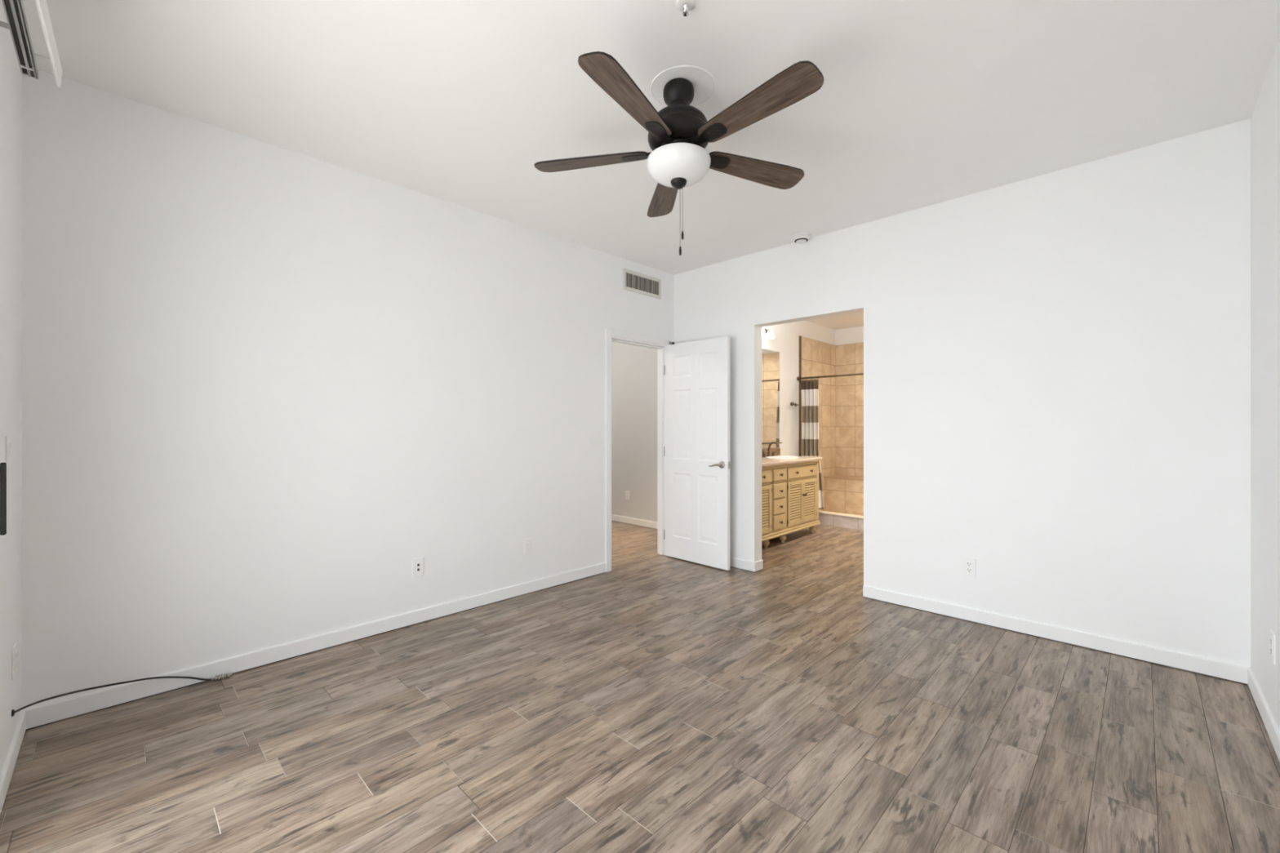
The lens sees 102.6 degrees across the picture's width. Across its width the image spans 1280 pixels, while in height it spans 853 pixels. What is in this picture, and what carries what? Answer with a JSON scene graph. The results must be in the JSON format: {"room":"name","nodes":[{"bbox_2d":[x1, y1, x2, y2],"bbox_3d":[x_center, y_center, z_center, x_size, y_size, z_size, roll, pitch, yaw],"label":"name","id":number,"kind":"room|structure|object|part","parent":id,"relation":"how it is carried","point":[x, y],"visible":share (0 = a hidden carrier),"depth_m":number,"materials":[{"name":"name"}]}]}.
{"room":"empty bedroom","nodes":[
{"label":"empty bedroom","id":0,"kind":"room"},
{"bbox_2d":[0,0,22,775],"bbox_3d":[-1.272,-0.120,0.783,3.663,2.740,0.120,0,0,44],"label":"wall","id":1,"kind":"structure","parent":0,"point":[11,76],"depth_m":1.87,"materials":[{"name":"white paint"}]},
{"bbox_2d":[0,462,6,535],"bbox_3d":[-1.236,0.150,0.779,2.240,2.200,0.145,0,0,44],"label":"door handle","id":2,"kind":"structure","parent":1,"relation":"in","point":[2,465],"depth_m":1.56,"materials":[{"name":"black metal"}]},
{"bbox_2d":[5,435,12,469],"bbox_3d":[-2.239,0.090,1.820,0.072,0.118,0.010,0,0,44],"label":"light switch","id":3,"kind":"object","parent":1,"relation":"attached to","point":[8,437],"visible":0.96,"depth_m":1.80,"materials":[{"name":"white plastic"}]},
{"bbox_2d":[0,711,26,814],"bbox_3d":[-2.276,1.208,1.857,0.696,0.085,0.011,0,0,44],"label":"baseboard","id":4,"kind":"structure","parent":1,"relation":"attached to","point":[7,771],"depth_m":1.84,"materials":[{"name":"white wood"}]},
{"bbox_2d":[12,642,17,679],"bbox_3d":[-2.349,0.880,1.927,0.072,0.118,0.009,0,0,44],"label":"wall outlet","id":5,"kind":"object","parent":1,"relation":"attached to","point":[15,646],"visible":1,"depth_m":1.92,"materials":[{"name":"white plastic"}]},
{"bbox_2d":[14,650,17,671],"bbox_3d":[-2.347,0.880,1.928,0.033,0.066,0.003,0,0,44],"label":"receptacle","id":6,"kind":"object","parent":5,"relation":"attached to","point":[15,651],"depth_m":1.92,"materials":[{"name":"plastic"}]},
{"bbox_2d":[0,0,62,87],"bbox_3d":[-1.111,-1.135,0.811,2.356,0.075,0.147,0,0,44],"label":"track","id":7,"kind":"object","parent":1,"relation":"attached to","point":[17,24],"visible":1,"depth_m":1.48,"materials":[{"name":"metal"}]},
{"bbox_3d":[-1.105,-1.132,0.812,2.350,0.030,0.035,0,0,44],"label":"rail","id":8,"kind":"part","parent":7,"relation":"part of","materials":[{"name":"metal"}]},
{"bbox_2d":[22,69,835,710],"bbox_3d":[0.110,-0.120,4.885,0.138,2.740,7.916,0,0,44],"label":"wall","id":9,"kind":"structure","parent":0,"point":[263,383],"depth_m":2.72,"materials":[{"name":"white paint"}]},
{"bbox_2d":[22,562,605,730],"bbox_3d":[-1.416,1.208,3.246,0.011,0.085,3.199,0,0,44],"label":"baseboard","id":10,"kind":"structure","parent":9,"relation":"attached to","point":[64,709],"depth_m":2.70,"materials":[{"name":"white wood"}]},
{"bbox_2d":[412,557,423,577],"bbox_3d":[-1.407,0.895,3.255,0.010,0.118,0.072,0,0,44],"label":"outlet","id":11,"kind":"object","parent":9,"relation":"attached to","point":[417,563],"visible":1,"depth_m":3.25,"materials":[{"name":"white plastic"}]},
{"bbox_2d":[524,537,532,555],"bbox_3d":[-0.838,0.900,3.838,0.009,0.118,0.072,0,0,44],"label":"wall outlet","id":12,"kind":"object","parent":9,"relation":"attached to","point":[528,542],"visible":1,"depth_m":3.83,"materials":[{"name":"white plastic"}]},
{"bbox_2d":[526,542,529,551],"bbox_3d":[-0.836,0.900,3.836,0.003,0.066,0.033,0,0,44],"label":"receptacle","id":13,"kind":"object","parent":12,"relation":"attached to","point":[527,543],"depth_m":3.84,"materials":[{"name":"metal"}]},
{"bbox_2d":[611,336,665,555],"bbox_3d":[-0.037,0.235,4.746,0.126,2.030,0.750,0,0,44],"label":"trim","id":14,"kind":"structure","parent":9,"relation":"attached to","point":[660,348],"depth_m":5.00,"materials":[{"name":"white wood"}]},
{"bbox_2d":[604,328,672,572],"bbox_3d":[0.011,0.204,4.699,0.016,2.092,0.874,0,0,44],"label":"trim","id":15,"kind":"structure","parent":9,"relation":"attached to","point":[609,333],"depth_m":4.41,"materials":[{"name":"white wood"}]},
{"bbox_2d":[622,267,661,298],"bbox_3d":[0.027,-1.310,4.719,0.011,0.187,0.500,0,0,44],"label":"air vent","id":16,"kind":"object","parent":9,"relation":"in","point":[634,282],"visible":1,"depth_m":4.71,"materials":[{"name":"white metal"}]},
{"bbox_2d":[663,336,729,570],"bbox_3d":[0.509,0.231,4.682,0.142,2.015,0.754,0,0,-45],"label":"door","id":17,"kind":"structure","parent":9,"relation":"in","point":[696,448],"depth_m":4.64,"materials":[{"name":"white wood"}]},
{"bbox_3d":[0.664,0.333,4.462,0.053,0.062,0.142,0,0,-45],"label":"handle","id":18,"kind":"part","parent":17,"relation":"part of","materials":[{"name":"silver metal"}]},
{"bbox_2d":[761,328,774,338],"bbox_3d":[1.390,-1.120,5.994,0.175,0.130,0.560,0,0,44],"label":"vanity light","id":19,"kind":"object","parent":9,"relation":"attached to","point":[770,335],"visible":0.43,"depth_m":6.08,"materials":[{"name":"white glass"}]},
{"bbox_3d":[1.413,-1.097,5.971,0.110,0.085,0.110,0,0,44],"label":"lamp shade","id":20,"kind":"part","parent":19,"relation":"part of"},
{"bbox_3d":[1.553,-1.097,6.114,0.110,0.085,0.110,0,0,44],"label":"lamp shade","id":21,"kind":"part","parent":19,"relation":"part of","materials":[{"name":"white glass"}]},
{"bbox_2d":[761,348,779,448],"bbox_3d":[1.155,-0.340,5.875,0.006,1.210,1.742,0,0,44],"label":"wall mirror","id":22,"kind":"object","parent":9,"relation":"attached to","point":[770,358],"visible":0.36,"depth_m":6.33,"materials":[{"name":"clear mirror"}]},
{"bbox_2d":[761,448,780,456],"bbox_3d":[1.103,0.318,5.809,0.020,0.089,1.895,0,0,44],"label":"backsplash","id":23,"kind":"structure","parent":9,"relation":"attached to","point":[777,453],"depth_m":6.34,"materials":[{"name":"brown stone"}]},
{"bbox_2d":[790,401,798,406],"bbox_3d":[2.025,-0.290,6.706,0.059,0.058,0.254,0,0,34],"label":"robe hook","id":24,"kind":"object","parent":9,"relation":"attached to","point":[792,403],"visible":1,"depth_m":6.62,"materials":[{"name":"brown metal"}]},
{"bbox_2d":[799,335,801,456],"bbox_3d":[2.150,0.018,6.879,0.022,2.465,0.023,0,0,44],"label":"trim","id":25,"kind":"structure","parent":9,"relation":"attached to","point":[800,336],"depth_m":6.87,"materials":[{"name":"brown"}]},
{"bbox_2d":[796,373,863,380],"bbox_3d":[2.965,-0.640,6.012,2.400,0.052,0.052,0,0,44],"label":"curtain rod","id":26,"kind":"object","parent":9,"relation":"attached to","point":[859,374],"visible":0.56,"depth_m":6.52,"materials":[{"name":"brown metal"}]},
{"bbox_2d":[800,376,823,509],"bbox_3d":[2.237,0.199,6.643,0.193,1.704,0.376,0,0,-38],"label":"shower curtain","id":27,"kind":"object","parent":26,"relation":"hanging from","point":[810,388],"visible":0.68,"depth_m":6.69,"materials":[{"name":"fabric"}]},
{"bbox_2d":[611,341,657,522],"bbox_3d":[-0.382,-0.120,6.896,3.380,2.740,0.120,0,0,44],"label":"wall","id":28,"kind":"structure","parent":0,"point":[633,367],"depth_m":6.50,"materials":[{"name":"paint"}]},
{"bbox_2d":[625,490,629,500],"bbox_3d":[-0.159,0.885,6.588,0.072,0.118,0.009,0,0,44],"label":"wall outlet","id":29,"kind":"object","parent":28,"relation":"attached to","point":[627,492],"visible":1,"depth_m":6.59,"materials":[{"name":"white plastic"}]},
{"bbox_2d":[611,514,657,529],"bbox_3d":[-0.428,1.208,6.849,3.380,0.085,0.011,0,0,44],"label":"baseboard","id":30,"kind":"structure","parent":28,"relation":"attached to","point":[640,522],"depth_m":6.49,"materials":[{"name":"white wood"}]},
{"bbox_2d":[0,520,1279,852],"bbox_3d":[0.290,1.300,4.793,7.283,0.100,8.036,0,0,44],"label":"floor","id":31,"kind":"structure","parent":0,"point":[655,702],"depth_m":2.07,"materials":[{"name":"brown wood"}]},
{"bbox_2d":[11,672,232,716],"bbox_3d":[-2.240,1.149,2.255,0.146,0.199,0.729,0,0,23],"label":"coaxial cable","id":32,"kind":"object","parent":31,"relation":"on","point":[13,712],"visible":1,"depth_m":2.27,"materials":[{"name":"black plastic"}]},
{"bbox_2d":[761,448,822,548],"bbox_3d":[1.311,0.761,5.606,0.602,0.977,1.895,0,0,44],"label":"bathroom vanity","id":33,"kind":"object","parent":31,"relation":"on","point":[789,483],"visible":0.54,"depth_m":5.54,"materials":[{"name":"beige paint"}]},
{"bbox_3d":[1.099,0.506,5.024,0.028,0.128,0.678,0,0,44],"label":"drawer","id":34,"kind":"part","parent":33,"relation":"part of","materials":[{"name":"beige paint"}]},
{"bbox_3d":[1.221,0.840,5.144,0.022,0.480,0.337,0,0,44],"label":"door","id":35,"kind":"part","parent":33,"relation":"part of","materials":[{"name":"beige paint"}]},
{"bbox_3d":[1.461,0.676,5.394,0.028,0.152,0.248,0,0,44],"label":"drawer","id":36,"kind":"part","parent":33,"relation":"part of","materials":[{"name":"beige paint"}]},
{"bbox_3d":[1.461,0.840,5.394,0.028,0.152,0.248,0,0,44],"label":"drawer","id":37,"kind":"part","parent":33,"relation":"part of","materials":[{"name":"beige paint"}]},
{"bbox_3d":[1.461,1.004,5.394,0.028,0.152,0.248,0,0,44],"label":"drawer","id":38,"kind":"part","parent":33,"relation":"part of","materials":[{"name":"beige paint"}]},
{"bbox_3d":[1.461,0.506,5.394,0.028,0.128,0.248,0,0,44],"label":"drawer","id":39,"kind":"part","parent":33,"relation":"part of","materials":[{"name":"beige paint"}]},
{"bbox_3d":[1.286,0.406,5.594,0.562,0.017,1.804,0,0,44],"label":"cornice moulding","id":40,"kind":"part","parent":33,"relation":"part of","materials":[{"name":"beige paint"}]},
{"bbox_3d":[1.288,1.127,5.590,0.570,0.050,1.824,0,0,44],"label":"moulding","id":41,"kind":"part","parent":33,"relation":"part of","materials":[{"name":"beige paint"}]},
{"bbox_2d":[761,455,822,466],"bbox_3d":[1.295,0.380,5.591,0.599,0.036,1.851,0,0,44],"label":"countertop","id":42,"kind":"structure","parent":33,"relation":"on","point":[765,462],"depth_m":5.57,"materials":[{"name":"beige stone"}]},
{"bbox_2d":[762,441,778,457],"bbox_3d":[1.577,0.270,6.090,0.162,0.184,0.334,0,0,44],"label":"faucet","id":43,"kind":"object","parent":42,"relation":"on","point":[771,442],"visible":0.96,"depth_m":6.11,"materials":[{"name":"brown metal"}]},
{"bbox_2d":[764,456,799,462],"bbox_3d":[1.644,0.431,5.928,0.350,0.157,0.498,0,0,44],"label":"basin","id":44,"kind":"object","parent":42,"relation":"in","point":[768,457],"depth_m":5.94,"materials":[{"name":"white ceramic"}]},
{"bbox_3d":[1.705,0.840,5.639,0.022,0.480,0.333,0,0,44],"label":"door","id":45,"kind":"part","parent":33,"relation":"part of","materials":[{"name":"beige paint"}]},
{"bbox_3d":[1.821,0.506,5.761,0.028,0.128,0.670,0,0,44],"label":"drawer","id":46,"kind":"part","parent":33,"relation":"part of","materials":[{"name":"beige paint"}]},
{"bbox_3d":[1.941,0.840,5.879,0.022,0.480,0.333,0,0,44],"label":"door","id":47,"kind":"part","parent":33,"relation":"part of","materials":[{"name":"beige paint"}]},
{"bbox_2d":[817,510,863,530],"bbox_3d":[2.953,1.173,6.000,2.400,0.154,0.148,0,0,44],"label":"shower curb","id":48,"kind":"object","parent":31,"relation":"on","point":[825,517],"depth_m":6.36,"materials":[{"name":"tile"}]},
{"bbox_2d":[22,0,1279,275],"bbox_3d":[-1.044,-1.540,3.517,7.403,0.100,4.346,0,0,44],"label":"ceiling","id":49,"kind":"structure","parent":0,"point":[918,104],"depth_m":2.26,"materials":[{"name":"white paint"}]},
{"bbox_2d":[533,51,823,255],"bbox_3d":[0.190,-1.117,2.201,1.242,0.742,1.274,-1,-1,44],"label":"ceiling fan","id":50,"kind":"object","parent":49,"relation":"hanging from","point":[679,134],"visible":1,"depth_m":2.12,"materials":[{"name":"brown wood"}]},
{"bbox_3d":[-0.221,-1.202,2.326,0.528,0.008,0.141,0,11,12],"label":"blade","id":51,"kind":"part","parent":50,"relation":"part of","materials":[{"name":"brown wood"}]},
{"bbox_3d":[-0.033,-1.209,1.896,0.141,0.008,0.528,13,6,30],"label":"blade","id":52,"kind":"part","parent":50,"relation":"part of","materials":[{"name":"brown wood"}]},
{"bbox_3d":[0.130,-1.196,2.637,0.141,0.008,0.528,-12,0,-6],"label":"blade","id":53,"kind":"part","parent":50,"relation":"part of","materials":[{"name":"brown wood"}]},
{"bbox_3d":[0.169,-1.115,2.238,0.278,0.094,0.278,-1,-1,44],"label":"lamp shade","id":54,"kind":"part","parent":50,"relation":"part of","materials":[{"name":"white glass"}]},
{"bbox_3d":[0.175,-0.913,2.234,0.003,0.261,0.003,-1,-1,44],"label":"pull chain","id":55,"kind":"part","parent":50,"relation":"part of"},
{"bbox_3d":[0.535,-1.200,2.400,0.528,0.008,0.141,0,-13,-24],"label":"blade","id":56,"kind":"part","parent":50,"relation":"part of","materials":[{"name":"brown wood"}]},
{"bbox_3d":[0.434,-1.208,1.941,0.141,0.008,0.528,17,-12,-40],"label":"blade","id":57,"kind":"part","parent":50,"relation":"part of","materials":[{"name":"brown wood"}]},
{"bbox_2d":[650,65,715,106],"bbox_3d":[0.189,-1.488,2.256,0.284,0.004,0.284,0,0,44],"label":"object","id":58,"kind":"structure","parent":49,"relation":"attached to","point":[703,82],"depth_m":2.21,"materials":[{"name":"paint"}]},
{"bbox_2d":[675,0,695,16],"bbox_3d":[0.161,-1.471,1.802,0.068,0.038,0.068,0,0,44],"label":"sprinkler","id":59,"kind":"object","parent":49,"relation":"attached to","point":[685,6],"visible":1,"depth_m":1.80,"materials":[{"name":"white plastic"}]},
{"bbox_2d":[791,231,811,243],"bbox_3d":[1.259,-1.464,4.006,0.148,0.052,0.148,0,0,44],"label":"smoke detector","id":60,"kind":"object","parent":49,"relation":"attached to","point":[799,237],"visible":1,"depth_m":3.96,"materials":[{"name":"white plastic"}]},
{"bbox_2d":[794,238,808,243],"bbox_3d":[1.259,-1.451,4.006,0.100,0.006,0.100,0,0,44],"label":"grille","id":61,"kind":"object","parent":60,"relation":"attached to","point":[796,240],"depth_m":3.98,"materials":[{"name":"white metal"}]},
{"bbox_2d":[805,311,863,329],"bbox_3d":[2.566,-1.500,5.605,2.640,0.100,3.690,0,0,44],"label":"ceiling","id":62,"kind":"structure","parent":0,"point":[854,319],"depth_m":7.06,"materials":[{"name":"white paint"}]},
{"bbox_2d":[835,325,863,476],"bbox_3d":[3.812,-0.100,6.877,2.640,2.700,0.128,0,0,44],"label":"wall","id":63,"kind":"structure","parent":0,"point":[850,357],"depth_m":7.52,"materials":[{"name":"beige tile"}]},
{"bbox_2d":[674,118,1250,667],"bbox_3d":[1.727,-0.120,3.760,3.783,2.740,0.120,0,0,44],"label":"wall","id":64,"kind":"structure","parent":0,"point":[1057,364],"depth_m":2.99,"materials":[{"name":"white paint"}]},
{"bbox_2d":[729,556,754,572],"bbox_3d":[0.661,1.208,4.713,0.893,0.085,0.011,0,0,44],"label":"baseboard","id":65,"kind":"structure","parent":64,"relation":"attached to","point":[738,563],"depth_m":4.48,"materials":[{"name":"white wood"}]},
{"bbox_2d":[753,560,763,572],"bbox_3d":[1.024,1.208,4.439,0.011,0.085,0.134,0,0,44],"label":"baseboard opening","id":66,"kind":"structure","parent":64,"relation":"attached to","point":[757,566],"depth_m":4.43,"materials":[{"name":"white wood"}]},
{"bbox_2d":[962,556,975,577],"bbox_3d":[2.114,0.902,3.292,0.072,0.118,0.009,0,0,44],"label":"wall outlet","id":67,"kind":"object","parent":64,"relation":"attached to","point":[968,563],"visible":1,"depth_m":3.29,"materials":[{"name":"white plastic"}]},
{"bbox_2d":[966,561,972,566],"bbox_3d":[2.112,0.882,3.290,0.030,0.029,0.002,0,0,44],"label":"receptacle","id":68,"kind":"object","parent":67,"relation":"attached to","point":[968,563],"depth_m":3.29,"materials":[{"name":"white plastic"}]},
{"bbox_2d":[966,568,972,572],"bbox_3d":[2.112,0.921,3.290,0.030,0.029,0.002,0,0,44],"label":"receptacle","id":69,"kind":"object","parent":67,"relation":"attached to","point":[968,570],"depth_m":3.29,"materials":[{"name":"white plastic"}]},
{"bbox_2d":[862,585,1248,684],"bbox_3d":[2.292,1.208,3.116,1.835,0.085,0.011,0,0,44],"label":"baseboard","id":70,"kind":"structure","parent":64,"relation":"attached to","point":[1189,663],"depth_m":2.92,"materials":[{"name":"white wood"}]},
{"bbox_2d":[1250,36,1279,731],"bbox_3d":[1.516,-0.120,0.926,0.120,2.740,4.226,0,0,44],"label":"wall","id":71,"kind":"structure","parent":0,"point":[1265,117],"depth_m":2.18,"materials":[{"name":"white paint"}]},
{"bbox_2d":[1247,667,1279,762],"bbox_3d":[1.511,1.208,1.015,0.011,0.085,4.106,0,0,44],"label":"baseboard","id":72,"kind":"structure","parent":71,"relation":"attached to","point":[1270,725],"depth_m":2.14,"materials":[{"name":"white wood"}]},
{"bbox_2d":[1270,629,1275,664],"bbox_3d":[2.514,0.875,2.038,0.009,0.118,0.072,0,0,44],"label":"wall outlet","id":73,"kind":"object","parent":71,"relation":"attached to","point":[1273,636],"visible":1,"depth_m":2.02,"materials":[{"name":"white plastic"}]},
{"bbox_3d":[3.388,1.235,6.444,2.400,0.030,1.100,0,0,44],"label":"floor","id":74,"kind":"structure","parent":0,"visible":0},
{"bbox_2d":[824,475,863,515],"bbox_3d":[3.628,0.972,6.689,2.364,0.496,0.384,0,0,44],"label":"shower bench","id":75,"kind":"object","parent":74,"relation":"on","point":[842,494],"visible":0.32,"depth_m":7.19,"materials":[{"name":"beige tile"}]}
]}

